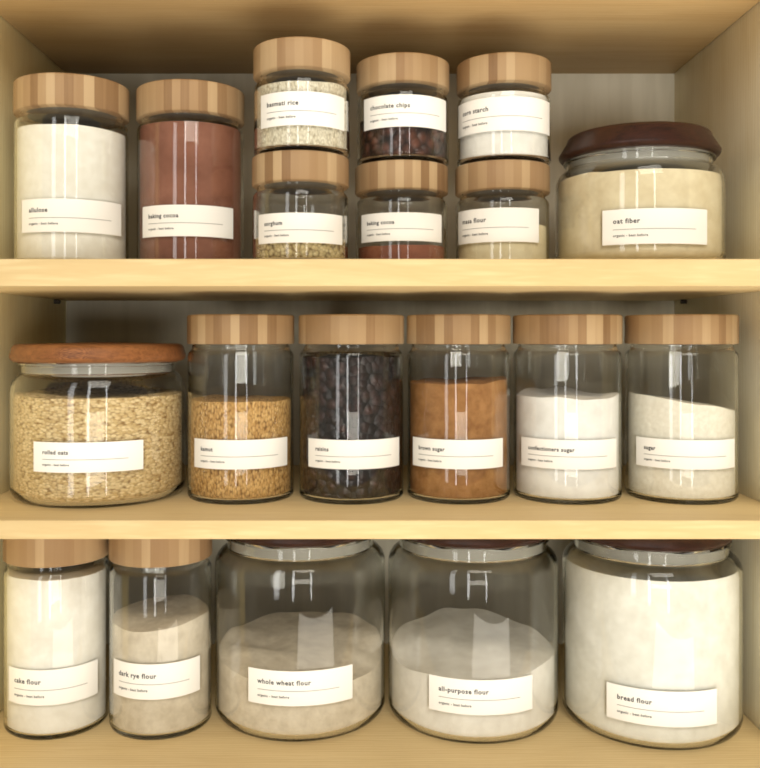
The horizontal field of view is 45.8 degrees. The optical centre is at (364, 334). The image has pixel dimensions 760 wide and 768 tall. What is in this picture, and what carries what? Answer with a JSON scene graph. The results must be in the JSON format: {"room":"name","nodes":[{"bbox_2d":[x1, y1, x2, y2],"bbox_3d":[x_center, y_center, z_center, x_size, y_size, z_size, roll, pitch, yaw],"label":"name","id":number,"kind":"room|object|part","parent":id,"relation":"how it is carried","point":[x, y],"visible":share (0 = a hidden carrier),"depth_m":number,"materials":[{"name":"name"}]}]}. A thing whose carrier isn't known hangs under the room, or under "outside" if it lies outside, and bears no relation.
{"room":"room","nodes":[
{"label":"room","id":0,"kind":"room"},
{"bbox_2d":[0,0,759,767],"bbox_3d":[0.007,0.052,1.018,0.854,0.842,0.396,0,0,0],"label":"pantry cabinet","id":1,"kind":"object","parent":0,"point":[613,62],"visible":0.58,"depth_m":0.99,"materials":[{"name":"brown wood"}]},
{"bbox_3d":[-0.411,0.052,1.032,0.018,0.842,0.368,0,0,0],"label":"panel","id":2,"kind":"part","parent":1,"relation":"part of","materials":[{"name":"brown wood"}]},
{"bbox_2d":[3,539,108,739],"bbox_3d":[-0.332,0.310,0.971,0.109,0.210,0.109,0,0,0],"label":"glass storage jar","id":3,"kind":"object","parent":1,"relation":"on","point":[56,591],"visible":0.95,"depth_m":0.92,"materials":[{"name":"clear glass"}]},
{"bbox_3d":[-0.332,0.221,0.971,0.109,0.033,0.109,0,0,0],"label":"bamboo lid","id":4,"kind":"part","parent":3,"relation":"part of","materials":[{"name":"brown wood"}]},
{"bbox_2d":[13,72,128,258],"bbox_3d":[-0.318,-0.170,0.978,0.120,0.196,0.120,0,0,0],"label":"glass storage jar","id":5,"kind":"object","parent":1,"relation":"on","point":[71,135],"visible":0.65,"depth_m":0.93,"materials":[{"name":"clear glass"}]},
{"bbox_3d":[-0.318,-0.252,0.978,0.120,0.033,0.120,0,0,0],"label":"bamboo lid","id":6,"kind":"part","parent":5,"relation":"part of","materials":[{"name":"brown wood"}]},
{"bbox_2d":[9,342,185,508],"bbox_3d":[-0.290,0.091,0.984,0.185,0.166,0.185,0,0,42],"label":"glass storage jar","id":7,"kind":"object","parent":1,"relation":"on","point":[97,424],"visible":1,"depth_m":0.91,"materials":[{"name":"clear glass"}]},
{"bbox_3d":[-0.290,0.018,0.984,0.185,0.020,0.185,0,0,0],"label":"wooden lid","id":8,"kind":"part","parent":7,"relation":"part of","materials":[{"name":"brown wood"}]},
{"bbox_2d":[109,539,211,739],"bbox_3d":[-0.220,0.310,0.971,0.109,0.210,0.109,0,0,0],"label":"glass storage jar","id":9,"kind":"object","parent":1,"relation":"on","point":[160,590],"visible":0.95,"depth_m":0.92,"materials":[{"name":"clear glass"}]},
{"bbox_3d":[-0.220,0.221,0.971,0.109,0.033,0.109,0,0,0],"label":"bamboo lid","id":10,"kind":"part","parent":9,"relation":"part of","materials":[{"name":"brown wood"}]},
{"bbox_2d":[136,79,243,258],"bbox_3d":[-0.194,-0.170,1.000,0.118,0.196,0.118,0,0,0],"label":"glass storage jar","id":11,"kind":"object","parent":1,"relation":"on","point":[190,136],"visible":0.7,"depth_m":0.95,"materials":[{"name":"clear glass"}]},
{"bbox_3d":[-0.194,-0.252,1.000,0.118,0.033,0.118,0,0,0],"label":"bamboo lid","id":12,"kind":"part","parent":11,"relation":"part of","materials":[{"name":"brown wood"}]},
{"bbox_2d":[187,314,293,504],"bbox_3d":[-0.135,0.077,0.978,0.115,0.196,0.115,0,0,0],"label":"glass storage jar","id":13,"kind":"object","parent":1,"relation":"on","point":[240,367],"visible":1,"depth_m":0.93,"materials":[{"name":"clear glass"}]},
{"bbox_3d":[-0.135,-0.006,0.978,0.115,0.031,0.115,0,0,0],"label":"bamboo lid","id":14,"kind":"part","parent":13,"relation":"part of","materials":[{"name":"brown wood"}]},
{"bbox_2d":[215,539,384,741],"bbox_3d":[-0.071,0.307,1.000,0.188,0.216,0.189,0,0,0],"label":"glass storage jar","id":15,"kind":"object","parent":1,"relation":"on","point":[300,623],"visible":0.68,"depth_m":0.92,"materials":[{"name":"clear glass"}]},
{"bbox_3d":[-0.071,0.208,1.000,0.169,0.019,0.169,0,0,0],"label":"wooden lid","id":16,"kind":"part","parent":15,"relation":"part of","materials":[{"name":"brown wood"}]},
{"bbox_2d":[252,150,348,258],"bbox_3d":[-0.068,-0.129,0.950,0.102,0.113,0.102,0,0,0],"label":"glass storage jar","id":17,"kind":"object","parent":1,"relation":"on","point":[300,202],"visible":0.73,"depth_m":0.91,"materials":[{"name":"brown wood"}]},
{"bbox_3d":[-0.068,-0.170,0.950,0.102,0.030,0.102,0,0,0],"label":"bamboo lid","id":18,"kind":"part","parent":17,"relation":"part of","materials":[{"name":"brown wood"}]},
{"bbox_2d":[253,36,349,158],"bbox_3d":[-0.067,-0.242,0.950,0.102,0.113,0.102,0,0,0],"label":"glass storage jar","id":19,"kind":"object","parent":17,"relation":"on","point":[302,93],"visible":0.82,"depth_m":0.91,"materials":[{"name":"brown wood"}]},
{"bbox_3d":[-0.067,-0.284,0.950,0.102,0.030,0.102,0,0,0],"label":"bamboo lid","id":20,"kind":"part","parent":19,"relation":"part of","materials":[{"name":"brown wood"}]},
{"bbox_2d":[299,314,403,504],"bbox_3d":[-0.015,0.077,0.978,0.114,0.196,0.114,0,0,0],"label":"glass storage jar","id":21,"kind":"object","parent":1,"relation":"on","point":[351,366],"visible":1,"depth_m":0.93,"materials":[{"name":"clear glass"}]},
{"bbox_3d":[-0.015,-0.006,0.978,0.114,0.031,0.114,0,0,0],"label":"bamboo lid","id":22,"kind":"part","parent":21,"relation":"part of","materials":[{"name":"brown wood"}]},
{"bbox_3d":[0.007,0.052,1.213,0.854,0.842,0.006,0,0,0],"label":"panel","id":23,"kind":"part","parent":1,"relation":"part of","materials":[{"name":"brown wood"}]},
{"bbox_2d":[0,259,759,300],"bbox_3d":[0.007,-0.059,1.030,0.817,0.026,0.359,0,0,0],"label":"shelf","id":24,"kind":"object","parent":1,"relation":"attached to","point":[20,279],"depth_m":0.85,"materials":[{"name":"brown wood"}]},
{"bbox_3d":[0.007,-0.360,1.030,0.817,0.018,0.360,0,0,0],"label":"panel","id":25,"kind":"part","parent":1,"relation":"part of","materials":[{"name":"brown wood"}]},
{"bbox_2d":[0,465,759,538],"bbox_3d":[0.007,0.184,1.030,0.817,0.018,0.359,0,0,0],"label":"shelf","id":26,"kind":"object","parent":1,"relation":"attached to","point":[177,516],"depth_m":0.85,"materials":[{"name":"brown wood"}]},
{"bbox_2d":[0,644,759,767],"bbox_3d":[0.007,0.424,1.015,0.817,0.018,0.390,0,0,0],"label":"shelf","id":27,"kind":"object","parent":1,"relation":"attached to","point":[385,742],"depth_m":0.90,"materials":[{"name":"brown wood"}]},
{"bbox_2d":[355,159,447,258],"bbox_3d":[0.041,-0.129,1.000,0.103,0.113,0.103,0,0,0],"label":"glass storage jar","id":28,"kind":"object","parent":1,"relation":"on","point":[402,210],"visible":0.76,"depth_m":0.95,"materials":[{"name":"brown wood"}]},
{"bbox_3d":[0.041,-0.170,1.000,0.103,0.030,0.103,0,0,0],"label":"bamboo lid","id":29,"kind":"part","parent":28,"relation":"part of","materials":[{"name":"brown wood"}]},
{"bbox_2d":[356,52,448,165],"bbox_3d":[0.042,-0.242,1.000,0.103,0.113,0.103,0,0,0],"label":"glass storage jar","id":30,"kind":"object","parent":28,"relation":"on","point":[403,104],"visible":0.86,"depth_m":0.96,"materials":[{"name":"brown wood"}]},
{"bbox_3d":[0.042,-0.284,1.000,0.103,0.030,0.103,0,0,0],"label":"bamboo lid","id":31,"kind":"part","parent":30,"relation":"part of","materials":[{"name":"brown wood"}]},
{"bbox_2d":[407,314,510,504],"bbox_3d":[0.102,0.077,0.978,0.112,0.196,0.112,0,0,0],"label":"glass storage jar","id":32,"kind":"object","parent":1,"relation":"on","point":[458,365],"visible":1,"depth_m":0.93,"materials":[{"name":"clear glass"}]},
{"bbox_3d":[0.102,-0.006,0.978,0.112,0.031,0.112,0,0,0],"label":"bamboo lid","id":33,"kind":"part","parent":32,"relation":"part of","materials":[{"name":"brown wood"}]},
{"bbox_2d":[388,539,557,743],"bbox_3d":[0.118,0.307,0.994,0.186,0.216,0.187,0,0,0],"label":"glass storage jar","id":34,"kind":"object","parent":1,"relation":"on","point":[473,623],"visible":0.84,"depth_m":0.91,"materials":[{"name":"clear glass"}]},
{"bbox_3d":[0.118,0.208,0.994,0.169,0.019,0.169,0,0,0],"label":"wooden lid","id":35,"kind":"part","parent":34,"relation":"part of","materials":[{"name":"brown wood"}]},
{"bbox_2d":[455,159,549,258],"bbox_3d":[0.152,-0.129,1.000,0.104,0.113,0.104,0,0,0],"label":"glass storage jar","id":36,"kind":"object","parent":1,"relation":"on","point":[503,209],"visible":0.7,"depth_m":0.95,"materials":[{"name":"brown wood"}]},
{"bbox_3d":[0.152,-0.170,1.000,0.104,0.030,0.104,0,0,0],"label":"bamboo lid","id":37,"kind":"part","parent":36,"relation":"part of","materials":[{"name":"brown wood"}]},
{"bbox_2d":[457,52,550,166],"bbox_3d":[0.154,-0.242,1.000,0.104,0.113,0.104,0,0,0],"label":"glass storage jar","id":38,"kind":"object","parent":36,"relation":"on","point":[504,104],"visible":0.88,"depth_m":0.95,"materials":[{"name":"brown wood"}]},
{"bbox_3d":[0.154,-0.284,1.000,0.104,0.030,0.104,0,0,0],"label":"bamboo lid","id":39,"kind":"part","parent":38,"relation":"part of","materials":[{"name":"brown wood"}]},
{"bbox_2d":[513,314,622,504],"bbox_3d":[0.219,0.077,0.978,0.116,0.196,0.116,0,0,0],"label":"glass storage jar","id":40,"kind":"object","parent":1,"relation":"on","point":[567,368],"visible":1,"depth_m":0.93,"materials":[{"name":"clear glass"}]},
{"bbox_3d":[0.219,-0.006,0.978,0.116,0.031,0.116,0,0,0],"label":"bamboo lid","id":41,"kind":"part","parent":40,"relation":"part of","materials":[{"name":"brown wood"}]},
{"bbox_2d":[555,121,725,258],"bbox_3d":[0.303,-0.147,1.000,0.181,0.150,0.182,0,0,0],"label":"glass storage jar","id":42,"kind":"object","parent":1,"relation":"on","point":[649,189],"visible":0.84,"depth_m":0.92,"materials":[{"name":"clear glass"}]},
{"bbox_3d":[0.303,-0.208,1.000,0.173,0.028,0.173,0,0,0],"label":"wooden lid","id":43,"kind":"part","parent":42,"relation":"part of","materials":[{"name":"brown wood"}]},
{"bbox_2d":[562,539,742,750],"bbox_3d":[0.310,0.307,0.981,0.188,0.216,0.189,0,0,0],"label":"glass storage jar","id":44,"kind":"object","parent":1,"relation":"on","point":[652,629],"visible":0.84,"depth_m":0.90,"materials":[{"name":"clear glass"}]},
{"bbox_3d":[0.310,0.208,0.981,0.169,0.019,0.169,0,0,0],"label":"wooden lid","id":45,"kind":"part","parent":44,"relation":"part of","materials":[{"name":"brown wood"}]},
{"bbox_2d":[625,314,738,504],"bbox_3d":[0.343,0.077,0.978,0.117,0.196,0.117,0,0,0],"label":"glass storage jar","id":46,"kind":"object","parent":1,"relation":"on","point":[682,370],"visible":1,"depth_m":0.93,"materials":[{"name":"clear glass"}]},
{"bbox_3d":[0.343,-0.006,0.978,0.117,0.031,0.117,0,0,0],"label":"bamboo lid","id":47,"kind":"part","parent":46,"relation":"part of","materials":[{"name":"brown wood"}]},
{"bbox_3d":[0.425,0.052,1.032,0.018,0.842,0.368,0,0,0],"label":"panel","id":48,"kind":"part","parent":1,"relation":"part of","materials":[{"name":"brown wood"}]}
]}

